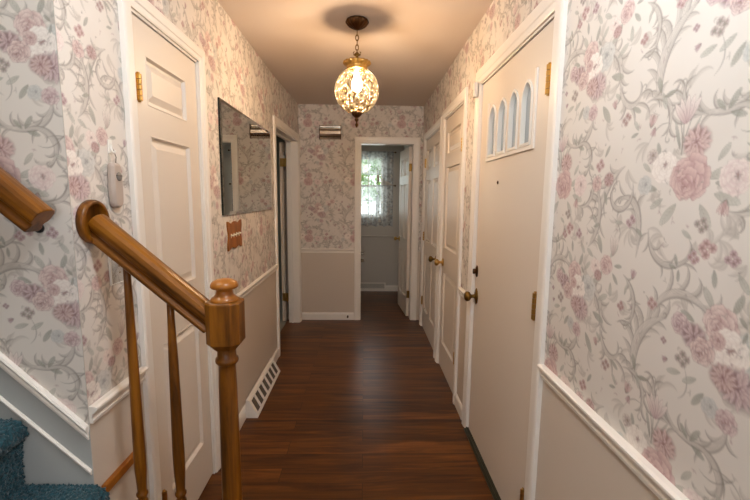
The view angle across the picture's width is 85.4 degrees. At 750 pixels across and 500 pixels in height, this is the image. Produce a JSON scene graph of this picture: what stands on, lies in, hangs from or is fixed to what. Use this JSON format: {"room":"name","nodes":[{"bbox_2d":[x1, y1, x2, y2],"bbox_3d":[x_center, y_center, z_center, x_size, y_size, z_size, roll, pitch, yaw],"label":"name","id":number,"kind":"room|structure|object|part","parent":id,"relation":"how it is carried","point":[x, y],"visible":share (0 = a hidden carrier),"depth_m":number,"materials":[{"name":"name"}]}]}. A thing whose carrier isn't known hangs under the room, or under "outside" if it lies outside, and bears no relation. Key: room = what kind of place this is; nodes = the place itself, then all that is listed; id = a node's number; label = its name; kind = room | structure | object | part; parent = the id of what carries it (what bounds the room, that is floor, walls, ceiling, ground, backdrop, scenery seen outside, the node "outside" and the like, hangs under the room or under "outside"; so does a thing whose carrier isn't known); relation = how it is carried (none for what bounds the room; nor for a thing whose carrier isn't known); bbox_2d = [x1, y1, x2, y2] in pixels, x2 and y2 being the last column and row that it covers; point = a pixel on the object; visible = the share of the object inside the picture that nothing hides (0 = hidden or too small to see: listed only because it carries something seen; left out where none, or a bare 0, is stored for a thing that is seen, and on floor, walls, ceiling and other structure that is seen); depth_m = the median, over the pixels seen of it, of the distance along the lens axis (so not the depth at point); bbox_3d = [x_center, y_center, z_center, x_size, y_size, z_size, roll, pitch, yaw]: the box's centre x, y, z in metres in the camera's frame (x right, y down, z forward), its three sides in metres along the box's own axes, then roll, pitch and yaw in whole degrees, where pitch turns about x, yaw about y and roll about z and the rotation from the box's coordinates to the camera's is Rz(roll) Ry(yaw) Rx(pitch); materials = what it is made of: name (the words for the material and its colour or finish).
{"room":"entrance hallway","nodes":[
{"label":"entrance hallway","id":0,"kind":"room"},
{"bbox_2d":[0,0,94,484],"bbox_3d":[-2.054,-1.167,0.955,2.529,4.900,0.116,0,7,-2],"label":"wall","id":1,"kind":"structure","parent":0,"point":[31,23],"depth_m":1.07,"materials":[{"name":"multicoloured paper"}]},
{"bbox_2d":[0,167,54,232],"bbox_3d":[-1.721,-0.858,0.898,1.846,1.638,0.094,0,7,-2],"label":"wall handrail","id":2,"kind":"object","parent":1,"relation":"attached to","point":[19,205],"visible":1,"depth_m":0.98,"materials":[{"name":"brown wood"}]},
{"bbox_2d":[0,352,88,439],"bbox_3d":[-2.008,-0.680,0.954,2.427,2.435,0.016,0,7,-2],"label":"trim","id":3,"kind":"structure","parent":1,"relation":"attached to","point":[6,364],"depth_m":1.12,"materials":[{"name":"white paint"}]},
{"bbox_2d":[0,395,91,474],"bbox_3d":[-2.010,-0.544,0.975,2.427,2.375,0.010,0,7,-2],"label":"trim","id":4,"kind":"structure","parent":1,"relation":"attached to","point":[5,402],"depth_m":1.14,"materials":[{"name":"white paint"}]},
{"bbox_2d":[0,367,93,484],"bbox_3d":[-2.012,-0.290,1.012,2.428,3.147,0.003,0,7,-2],"label":"wainscoting","id":5,"kind":"structure","parent":1,"relation":"attached to","point":[44,463],"depth_m":1.15,"materials":[{"name":"grey paint"}]},
{"bbox_2d":[53,0,298,499],"bbox_3d":[-0.891,0.326,2.975,0.157,3.440,3.672,0,7,-2],"label":"wall","id":6,"kind":"structure","parent":0,"point":[87,31],"depth_m":1.29,"materials":[{"name":"paper"}]},
{"bbox_2d":[107,139,115,153],"bbox_3d":[-0.792,-0.312,1.227,0.020,0.041,0.018,0,7,-2],"label":"wall hook","id":7,"kind":"object","parent":6,"relation":"attached to","point":[110,149],"visible":1,"depth_m":1.23,"materials":[{"name":"white plastic"}]},
{"bbox_2d":[107,150,123,207],"bbox_3d":[-0.790,-0.217,1.239,0.023,0.176,0.054,0,7,-2],"label":"remote","id":8,"kind":"object","parent":7,"relation":"hanging from","point":[115,184],"visible":1,"depth_m":1.23,"materials":[{"name":"beige plastic"}]},
{"bbox_2d":[108,257,122,285],"bbox_3d":[-0.797,0.041,1.271,0.016,0.126,0.089,0,7,-2],"label":"switch plate","id":9,"kind":"object","parent":6,"relation":"attached to","point":[109,259],"visible":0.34,"depth_m":1.23,"materials":[{"name":"plastic"}]},
{"bbox_2d":[101,452,133,491],"bbox_3d":[-0.804,0.698,1.298,0.017,0.030,0.197,0,7,-2],"label":"trim","id":10,"kind":"structure","parent":6,"relation":"attached to","point":[128,462],"depth_m":1.26,"materials":[{"name":"brown wood"}]},
{"bbox_2d":[88,366,148,423],"bbox_3d":[-0.797,0.448,1.280,0.024,0.051,0.276,0,7,-2],"label":"trim","id":11,"kind":"structure","parent":6,"relation":"attached to","point":[115,395],"depth_m":1.22,"materials":[{"name":"white paint"}]},
{"bbox_2d":[117,0,220,499],"bbox_3d":[-0.842,0.155,1.716,0.184,2.105,0.665,0,7,-2],"label":"door","id":12,"kind":"structure","parent":6,"relation":"in","point":[164,73],"depth_m":1.62,"materials":[{"name":"white paint"}]},
{"bbox_2d":[226,219,241,250],"bbox_3d":[-0.823,-0.090,2.354,0.021,0.160,0.275,0,7,-2],"label":"switch plate","id":13,"kind":"object","parent":6,"relation":"attached to","point":[234,228],"visible":1,"depth_m":2.35,"materials":[{"name":"brown wood"}]},
{"bbox_2d":[217,97,271,214],"bbox_3d":[-0.834,-0.567,2.734,0.012,0.615,1.160,0,7,-2],"label":"wall mirror","id":14,"kind":"object","parent":6,"relation":"attached to","point":[244,145],"visible":1,"depth_m":2.54,"materials":[{"name":"grey mirror"}]},
{"bbox_2d":[236,264,277,297],"bbox_3d":[-0.838,0.246,2.822,0.024,0.051,1.481,0,7,-2],"label":"trim","id":15,"kind":"structure","parent":6,"relation":"attached to","point":[259,280],"depth_m":2.87,"materials":[{"name":"white paint"}]},
{"bbox_2d":[239,348,278,429],"bbox_3d":[-0.851,1.015,2.923,0.013,0.088,1.481,0,7,-2],"label":"baseboard","id":16,"kind":"structure","parent":6,"relation":"attached to","point":[242,415],"depth_m":2.60,"materials":[{"name":"white paint"}]},
{"bbox_2d":[246,358,279,417],"bbox_3d":[-0.806,0.989,2.983,0.078,0.122,0.700,0,7,-2],"label":"floor vent","id":17,"kind":"object","parent":6,"relation":"attached to","point":[261,390],"visible":1,"depth_m":2.88,"materials":[{"name":"white metal"}]},
{"bbox_2d":[273,115,301,356],"bbox_3d":[-0.940,-0.200,4.425,0.210,2.107,1.817,0,7,-2],"label":"door frame","id":18,"kind":"structure","parent":6,"relation":"in","point":[291,162],"depth_m":4.49,"materials":[{"name":"white paint"}]},
{"bbox_2d":[276,136,284,289],"bbox_3d":[-2.254,-0.344,4.133,2.514,2.440,4.200,0,7,-2],"label":"wall","id":19,"kind":"structure","parent":0,"point":[278,139],"depth_m":6.13,"materials":[{"name":"grey paint"}]},
{"bbox_2d":[198,290,493,499],"bbox_3d":[-1.388,1.153,2.359,4.169,0.050,8.150,0,7,-2],"label":"floor","id":20,"kind":"structure","parent":0,"point":[364,408],"depth_m":2.60,"materials":[{"name":"brown wood"}]},
{"bbox_3d":[-1.643,0.144,0.621,2.525,2.394,1.150,0,7,-2],"label":"staircase","id":21,"kind":"structure","parent":20,"relation":"on","visible":0},
{"bbox_2d":[0,418,109,499],"bbox_3d":[-1.184,0.525,0.624,1.717,1.598,1.018,0,7,-2],"label":"carpet","id":22,"kind":"object","parent":21,"relation":"on","point":[13,433],"visible":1,"depth_m":1.12,"materials":[{"name":"teal carpet"}]},
{"bbox_2d":[75,200,245,499],"bbox_3d":[-0.608,0.469,1.221,0.431,1.227,0.124,0,7,-2],"label":"banister","id":23,"kind":"object","parent":21,"relation":"on","point":[222,317],"visible":1,"depth_m":1.17,"materials":[{"name":"brown wood"}]},
{"bbox_3d":[-0.632,0.069,1.168,0.373,0.340,0.061,0,7,-2],"label":"handrail","id":24,"kind":"part","parent":23,"relation":"part of","materials":[{"name":"brown wood"}]},
{"bbox_2d":[285,104,423,319],"bbox_3d":[-0.246,0.101,4.756,1.540,3.440,0.116,0,7,-2],"label":"wall","id":25,"kind":"structure","parent":0,"point":[327,167],"depth_m":4.59,"materials":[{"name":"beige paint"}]},
{"bbox_2d":[301,248,353,252],"bbox_3d":[-0.568,0.009,4.666,0.659,0.051,0.024,0,7,-2],"label":"trim","id":26,"kind":"structure","parent":25,"relation":"attached to","point":[303,250],"depth_m":4.67,"materials":[{"name":"white paint"}]},
{"bbox_2d":[302,312,353,319],"bbox_3d":[-0.577,0.777,4.772,0.659,0.088,0.013,0,7,-2],"label":"baseboard","id":27,"kind":"structure","parent":25,"relation":"attached to","point":[305,315],"depth_m":4.77,"materials":[{"name":"white paint"}]},
{"bbox_2d":[319,125,340,139],"bbox_3d":[-0.493,-1.295,4.481,0.240,0.154,0.058,0,7,-2],"label":"door chime","id":28,"kind":"object","parent":25,"relation":"attached to","point":[325,132],"visible":1,"depth_m":4.46,"materials":[{"name":"silver metal"}]},
{"bbox_2d":[217,0,493,105],"bbox_3d":[-1.362,-1.341,2.034,4.169,0.100,8.150,0,7,-2],"label":"ceiling","id":29,"kind":"structure","parent":0,"point":[410,46],"depth_m":2.62,"materials":[{"name":"beige paint"}]},
{"bbox_2d":[334,15,378,127],"bbox_3d":[-0.105,-1.018,2.361,0.256,0.598,0.262,-2,8,-19],"label":"pendant light","id":30,"kind":"object","parent":29,"relation":"hanging from","point":[357,65],"visible":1,"depth_m":2.32,"materials":[{"name":"brown metal"}]},
{"bbox_3d":[-0.106,-0.925,2.373,0.262,0.247,0.256,0,7,-2],"label":"globe","id":31,"kind":"part","parent":30,"relation":"part of","materials":[{"name":"orange glass"}]},
{"bbox_3d":[-0.103,-1.193,2.338,0.017,0.144,0.017,8,10,43],"label":"chain","id":32,"kind":"part","parent":30,"relation":"part of","materials":[{"name":"gold metal"}]},
{"bbox_3d":[-0.105,-0.975,2.367,0.060,0.102,0.060,0,7,-2],"label":"bulb","id":33,"kind":"part","parent":30,"relation":"part of","materials":[{"name":"beige glass"}]},
{"bbox_2d":[361,145,403,284],"bbox_3d":[-0.268,-0.588,6.164,1.590,2.440,0.174,0,7,-2],"label":"wall","id":34,"kind":"structure","parent":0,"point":[380,264],"depth_m":6.16,"materials":[{"name":"beige paint"}]},
{"bbox_2d":[361,283,385,288],"bbox_3d":[-0.155,0.551,6.235,0.635,0.105,0.010,0,7,-2],"label":"air vent","id":35,"kind":"object","parent":34,"relation":"attached to","point":[363,285],"visible":0.61,"depth_m":6.24,"materials":[{"name":"white metal"}]},
{"bbox_2d":[361,153,386,217],"bbox_3d":[-0.201,-0.958,6.074,0.775,0.960,0.110,0,7,-2],"label":"window","id":36,"kind":"structure","parent":34,"relation":"attached to","point":[366,156],"depth_m":6.08,"materials":[{"name":"beige paint"}]},
{"bbox_3d":[-0.205,-0.494,6.107,0.775,0.030,0.055,0,7,-2],"label":"sill","id":37,"kind":"part","parent":36,"relation":"part of","materials":[{"name":"beige paint"}]},
{"bbox_2d":[361,285,397,290],"bbox_3d":[-0.269,0.588,6.247,1.351,0.088,0.013,0,7,-2],"label":"baseboard","id":38,"kind":"structure","parent":34,"relation":"attached to","point":[388,287],"depth_m":6.25,"materials":[{"name":"white paint"}]},
{"bbox_2d":[404,146,411,281],"bbox_3d":[0.491,-0.486,5.446,0.110,2.440,1.364,0,7,-2],"label":"wall","id":39,"kind":"structure","parent":0,"point":[405,147],"depth_m":5.15,"materials":[{"name":"beige paint"}]},
{"bbox_2d":[354,137,420,319],"bbox_3d":[0.122,-0.261,5.008,0.732,2.100,0.726,0,7,-2],"label":"door","id":40,"kind":"structure","parent":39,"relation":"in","point":[409,157],"depth_m":4.72,"materials":[{"name":"white paint"}]},
{"bbox_2d":[419,0,749,499],"bbox_3d":[0.663,0.518,1.632,0.116,3.440,6.466,0,7,-2],"label":"wall","id":41,"kind":"structure","parent":0,"point":[648,312],"depth_m":0.94,"materials":[{"name":"paper"}]},
{"bbox_2d":[419,116,441,357],"bbox_3d":[0.569,-0.134,4.028,0.184,2.111,1.002,0,7,-2],"label":"door","id":42,"kind":"structure","parent":41,"relation":"in","point":[430,188],"depth_m":4.03,"materials":[{"name":"white paint"}]},
{"bbox_3d":[0.521,0.082,3.687,0.073,0.068,0.068,0,7,-2],"label":"knob","id":43,"kind":"part","parent":42,"relation":"part of","materials":[{"name":"gold metal"}]},
{"bbox_2d":[434,87,467,404],"bbox_3d":[0.593,-0.025,3.099,0.184,2.136,0.782,0,7,-2],"label":"door","id":44,"kind":"structure","parent":41,"relation":"in","point":[454,117],"depth_m":3.08,"materials":[{"name":"white paint"}]},
{"bbox_3d":[0.529,0.102,3.377,0.073,0.068,0.068,0,7,-2],"label":"knob","id":45,"kind":"part","parent":44,"relation":"part of","materials":[{"name":"gold metal"}]},
{"bbox_2d":[455,393,461,419],"bbox_3d":[0.566,1.054,2.740,0.013,0.088,0.196,0,7,-2],"label":"baseboard","id":46,"kind":"structure","parent":41,"relation":"attached to","point":[458,404],"depth_m":2.72,"materials":[{"name":"white paint"}]},
{"bbox_2d":[457,287,464,297],"bbox_3d":[0.569,0.285,2.640,0.024,0.051,0.196,0,7,-2],"label":"trim","id":47,"kind":"structure","parent":41,"relation":"attached to","point":[462,291],"depth_m":2.65,"materials":[{"name":"white paint"}]},
{"bbox_2d":[462,0,567,499],"bbox_3d":[0.624,0.116,1.962,0.182,2.150,1.053,0,7,-2],"label":"door","id":48,"kind":"structure","parent":41,"relation":"in","point":[517,109],"depth_m":1.80,"materials":[{"name":"white paint"}]},
{"bbox_3d":[0.557,0.270,2.375,0.073,0.068,0.068,0,7,-2],"label":"knob","id":49,"kind":"part","parent":48,"relation":"part of","materials":[{"name":"gold metal"}]},
{"bbox_2d":[473,82,477,97],"bbox_3d":[0.570,-0.907,2.304,0.020,0.080,0.030,0,7,-2],"label":"sensor","id":50,"kind":"object","parent":48,"relation":"attached to","point":[475,85],"visible":1,"depth_m":2.29,"materials":[{"name":"white plastic"}]},
{"bbox_3d":[0.611,-0.613,2.092,0.025,0.263,0.112,0,7,-2],"label":"arched frame","id":51,"kind":"part","parent":48,"relation":"part of","materials":[{"name":"white plastic"}]},
{"bbox_3d":[0.621,-0.613,2.092,0.004,0.239,0.092,0,7,-2],"label":"pane","id":52,"kind":"part","parent":48,"relation":"part of","materials":[{"name":"glass"}]},
{"bbox_3d":[0.615,-0.594,1.944,0.025,0.263,0.112,0,7,-2],"label":"arched frame","id":53,"kind":"part","parent":48,"relation":"part of","materials":[{"name":"white plastic"}]},
{"bbox_3d":[0.625,-0.594,1.944,0.004,0.239,0.092,0,7,-2],"label":"pane","id":54,"kind":"part","parent":48,"relation":"part of","materials":[{"name":"glass"}]},
{"bbox_3d":[0.619,-0.575,1.796,0.025,0.263,0.112,0,7,-2],"label":"arched frame","id":55,"kind":"part","parent":48,"relation":"part of","materials":[{"name":"white plastic"}]},
{"bbox_3d":[0.629,-0.575,1.797,0.004,0.239,0.092,0,7,-2],"label":"pane","id":56,"kind":"part","parent":48,"relation":"part of","materials":[{"name":"glass"}]},
{"bbox_3d":[0.623,-0.555,1.649,0.025,0.263,0.112,0,7,-2],"label":"arched frame","id":57,"kind":"part","parent":48,"relation":"part of","materials":[{"name":"white plastic"}]},
{"bbox_3d":[0.633,-0.555,1.649,0.004,0.239,0.092,0,7,-2],"label":"pane","id":58,"kind":"part","parent":48,"relation":"part of","materials":[{"name":"glass"}]},
{"bbox_2d":[537,364,688,499],"bbox_3d":[0.639,0.637,-0.056,0.024,0.051,3.090,0,7,-2],"label":"trim","id":59,"kind":"structure","parent":41,"relation":"attached to","point":[643,469],"depth_m":1.02,"materials":[{"name":"white paint"}]},
{"label":"outside","id":60,"kind":"structure","parent":0,"visible":0},
{"bbox_3d":[-0.309,0.428,11.286,16.000,0.100,9.720,0,7,-2],"label":"floor","id":61,"kind":"structure","parent":60,"visible":0},
{"bbox_2d":[361,159,380,213],"bbox_3d":[0.055,-1.124,10.588,1.563,3.167,1.545,0,7,-2],"label":"tree","id":62,"kind":"object","parent":61,"relation":"on","point":[363,179],"visible":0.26,"depth_m":10.40,"materials":[{"name":"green plant"}]},
{"bbox_2d":[361,162,380,205],"bbox_3d":[-0.735,-1.937,13.261,2.571,4.069,2.505,0,7,-2],"label":"tree","id":63,"kind":"object","parent":61,"relation":"on","point":[369,162],"visible":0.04,"depth_m":13.12,"materials":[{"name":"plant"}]},
{"bbox_3d":[-0.182,-0.958,6.025,0.988,0.026,0.058,0,7,-2],"label":"curtain rod","id":64,"kind":"object","parent":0,"visible":0},
{"bbox_2d":[361,185,392,226],"bbox_3d":[-0.176,-0.653,6.031,0.885,0.617,0.030,0,7,-2],"label":"cafe curtain","id":65,"kind":"object","parent":64,"relation":"hanging from","point":[385,190],"visible":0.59,"depth_m":6.03,"materials":[{"name":"white fabric"}]},
{"bbox_3d":[-0.177,-1.436,5.963,0.988,0.026,0.058,0,7,-2],"label":"curtain rod","id":66,"kind":"object","parent":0,"visible":0},
{"bbox_2d":[361,151,393,184],"bbox_3d":[-0.171,-1.203,5.958,0.885,0.485,0.031,0,7,-1],"label":"lace valance","id":67,"kind":"object","parent":66,"relation":"hanging from","point":[387,164],"visible":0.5,"depth_m":5.96,"materials":[{"name":"white fabric"}]}
]}

